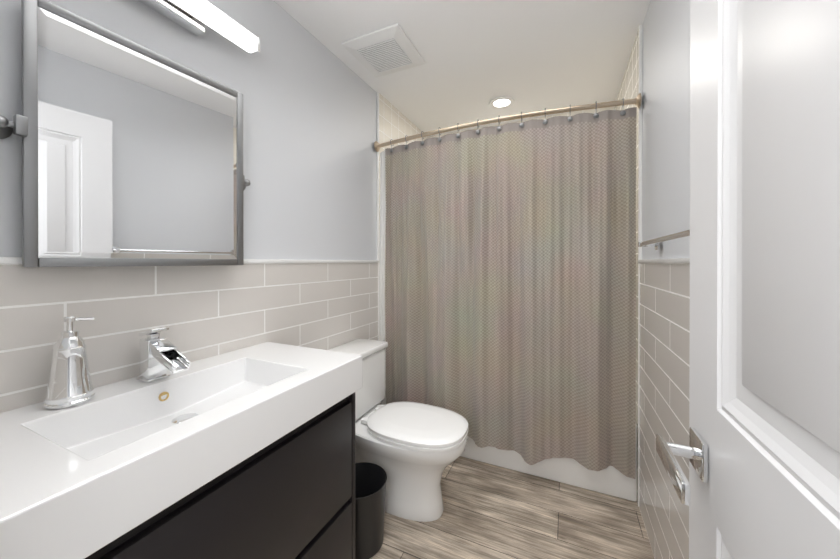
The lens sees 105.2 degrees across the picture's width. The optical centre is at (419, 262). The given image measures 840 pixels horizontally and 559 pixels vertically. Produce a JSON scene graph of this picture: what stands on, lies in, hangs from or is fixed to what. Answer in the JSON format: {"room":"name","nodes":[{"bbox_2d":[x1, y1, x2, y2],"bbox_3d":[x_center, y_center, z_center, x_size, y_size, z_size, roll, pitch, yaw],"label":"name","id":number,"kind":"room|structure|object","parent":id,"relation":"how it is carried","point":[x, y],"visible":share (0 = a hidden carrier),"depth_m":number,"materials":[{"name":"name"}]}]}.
{"room":"bathroom","nodes":[
{"label":"bathroom","id":0,"kind":"room"},
{"bbox_2d":[0,0,376,259],"bbox_3d":[-0.552,0.017,1.761,0.100,2.365,2.980,0,0,24],"label":"wall","id":1,"kind":"structure","parent":0,"point":[309,137],"depth_m":1.45,"materials":[{"name":"white paint"}]},
{"bbox_2d":[0,0,250,266],"bbox_3d":[-0.807,-0.312,0.982,0.078,0.643,0.660,0,0,24],"label":"mirror","id":2,"kind":"object","parent":1,"relation":"attached to","point":[132,153],"visible":1,"depth_m":0.89,"materials":[{"name":"silver metal"}]},
{"bbox_2d":[0,257,378,412],"bbox_3d":[-0.676,0.592,1.350,0.017,1.216,1.888,0,0,24],"label":"tile wainscot","id":3,"kind":"structure","parent":1,"relation":"attached to","point":[202,312],"depth_m":1.05,"materials":[{"name":"tile"}]},
{"bbox_2d":[138,0,259,55],"bbox_3d":[-0.795,-0.831,0.979,0.102,0.076,0.630,0,0,24],"label":"sconce","id":4,"kind":"object","parent":1,"relation":"attached to","point":[195,17],"visible":1,"depth_m":1.08,"materials":[{"name":"white glass"}]},
{"bbox_2d":[377,92,428,403],"bbox_3d":[-0.109,0.014,2.593,0.015,2.365,0.870,0,0,24],"label":"wall tile","id":5,"kind":"structure","parent":1,"relation":"attached to","point":[394,123],"depth_m":2.29,"materials":[{"name":"white tile"}]},
{"bbox_2d":[274,0,649,136],"bbox_3d":[0.057,-1.192,0.501,2.250,0.060,4.760,0,0,24],"label":"ceiling","id":6,"kind":"structure","parent":0,"point":[478,56],"depth_m":1.75,"materials":[{"name":"white paint"}]},
{"bbox_2d":[342,23,425,77],"bbox_3d":[-0.191,-1.151,1.779,0.340,0.028,0.340,0,0,24],"label":"fan","id":7,"kind":"object","parent":6,"relation":"attached to","point":[390,49],"visible":1,"depth_m":1.73,"materials":[{"name":"white plastic"}]},
{"bbox_2d":[489,96,514,108],"bbox_3d":[0.592,-1.160,2.324,0.178,0.012,0.178,0,0,24],"label":"recessed light","id":8,"kind":"object","parent":6,"relation":"in","point":[502,102],"visible":0.98,"depth_m":2.32,"materials":[{"name":"white glass"}]},
{"bbox_2d":[370,456,654,558],"bbox_3d":[0.057,1.233,0.509,2.250,0.060,4.760,0,0,24],"label":"floor","id":9,"kind":"structure","parent":0,"point":[490,511],"depth_m":1.47,"materials":[{"name":"brown wood"}]},
{"bbox_2d":[0,342,362,558],"bbox_3d":[-0.632,0.769,0.846,0.490,0.858,0.963,0,0,24],"label":"bathroom vanity","id":10,"kind":"object","parent":9,"relation":"on","point":[246,453],"visible":1,"depth_m":0.76,"materials":[{"name":"black"}]},
{"bbox_2d":[44,316,94,409],"bbox_3d":[-0.853,0.235,0.783,0.084,0.209,0.084,0,0,24],"label":"soap dispenser","id":11,"kind":"object","parent":10,"relation":"on","point":[70,384],"visible":1,"depth_m":0.76,"materials":[{"name":"silver metal"}]},
{"bbox_2d":[136,327,190,382],"bbox_3d":[-0.733,0.264,0.921,0.176,0.150,0.060,0,0,24],"label":"faucet","id":12,"kind":"object","parent":10,"relation":"on","point":[159,356],"visible":1,"depth_m":0.92,"materials":[{"name":"silver metal"}]},
{"bbox_2d":[355,462,386,558],"bbox_3d":[-0.259,1.065,1.383,0.232,0.270,0.232,0,0,24],"label":"waste bin","id":13,"kind":"object","parent":9,"relation":"on","point":[370,486],"visible":0.62,"depth_m":1.31,"materials":[{"name":"black plastic"}]},
{"bbox_2d":[329,338,467,521],"bbox_3d":[-0.127,0.832,1.635,0.746,0.735,0.430,0,0,24],"label":"toilet","id":14,"kind":"object","parent":9,"relation":"on","point":[413,450],"visible":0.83,"depth_m":1.51,"materials":[{"name":"white ceramic"}]},
{"bbox_2d":[381,378,636,501],"bbox_3d":[0.580,0.999,2.295,1.492,0.397,0.846,0,0,24],"label":"bathtub","id":15,"kind":"object","parent":9,"relation":"on","point":[611,481],"visible":0.1,"depth_m":1.74,"materials":[{"name":"white ceramic"}]},
{"bbox_2d":[429,107,612,137],"bbox_3d":[0.758,0.014,2.683,1.520,2.365,0.013,0,0,24],"label":"wall tile","id":16,"kind":"structure","parent":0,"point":[593,111],"depth_m":2.50,"materials":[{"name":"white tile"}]},
{"bbox_2d":[642,0,689,258],"bbox_3d":[0.922,0.019,1.089,0.100,2.365,2.980,0,0,24],"label":"wall","id":17,"kind":"structure","parent":0,"point":[666,127],"depth_m":1.19,"materials":[{"name":"white paint"}]},
{"bbox_2d":[613,25,642,506],"bbox_3d":[1.259,0.016,1.969,0.015,2.365,0.870,0,0,24],"label":"wall tile","id":18,"kind":"structure","parent":17,"relation":"attached to","point":[631,85],"depth_m":1.61,"materials":[{"name":"white tile"}]},
{"bbox_2d":[374,93,641,151],"bbox_3d":[0.375,-0.786,1.839,1.492,0.068,0.122,0,0,24],"label":"shower curtain rod","id":19,"kind":"object","parent":18,"relation":"attached to","point":[636,101],"visible":1,"depth_m":1.71,"materials":[{"name":"silver metal"}]},
{"bbox_2d":[379,98,636,478],"bbox_3d":[0.367,0.127,1.830,1.468,1.870,0.145,0,0,24],"label":"shower curtain","id":20,"kind":"object","parent":19,"relation":"hanging from","point":[507,292],"visible":0.96,"depth_m":1.73,"materials":[{"name":"grey fabric"}]},
{"bbox_2d":[638,229,689,249],"bbox_3d":[0.754,-0.073,0.946,0.065,0.048,0.758,0,0,24],"label":"towel bar","id":21,"kind":"object","parent":17,"relation":"attached to","point":[655,242],"visible":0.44,"depth_m":0.98,"materials":[{"name":"silver metal"}]},
{"bbox_2d":[638,258,689,558],"bbox_3d":[0.692,0.594,0.727,0.017,1.216,1.888,0,0,24],"label":"wainscot","id":22,"kind":"structure","parent":17,"relation":"attached to","point":[664,340],"depth_m":1.19,"materials":[{"name":"tile"}]},
{"bbox_3d":[-0.135,-0.998,-0.004,0.800,0.325,0.120,0,0,24],"label":"wall","id":23,"kind":"structure","parent":0,"visible":0},
{"bbox_2d":[656,0,839,558],"bbox_3d":[0.376,0.183,0.266,0.155,2.018,0.772,0,0,24],"label":"door","id":24,"kind":"structure","parent":23,"relation":"in","point":[761,451],"depth_m":0.40,"materials":[{"name":"white paint"}]}
]}

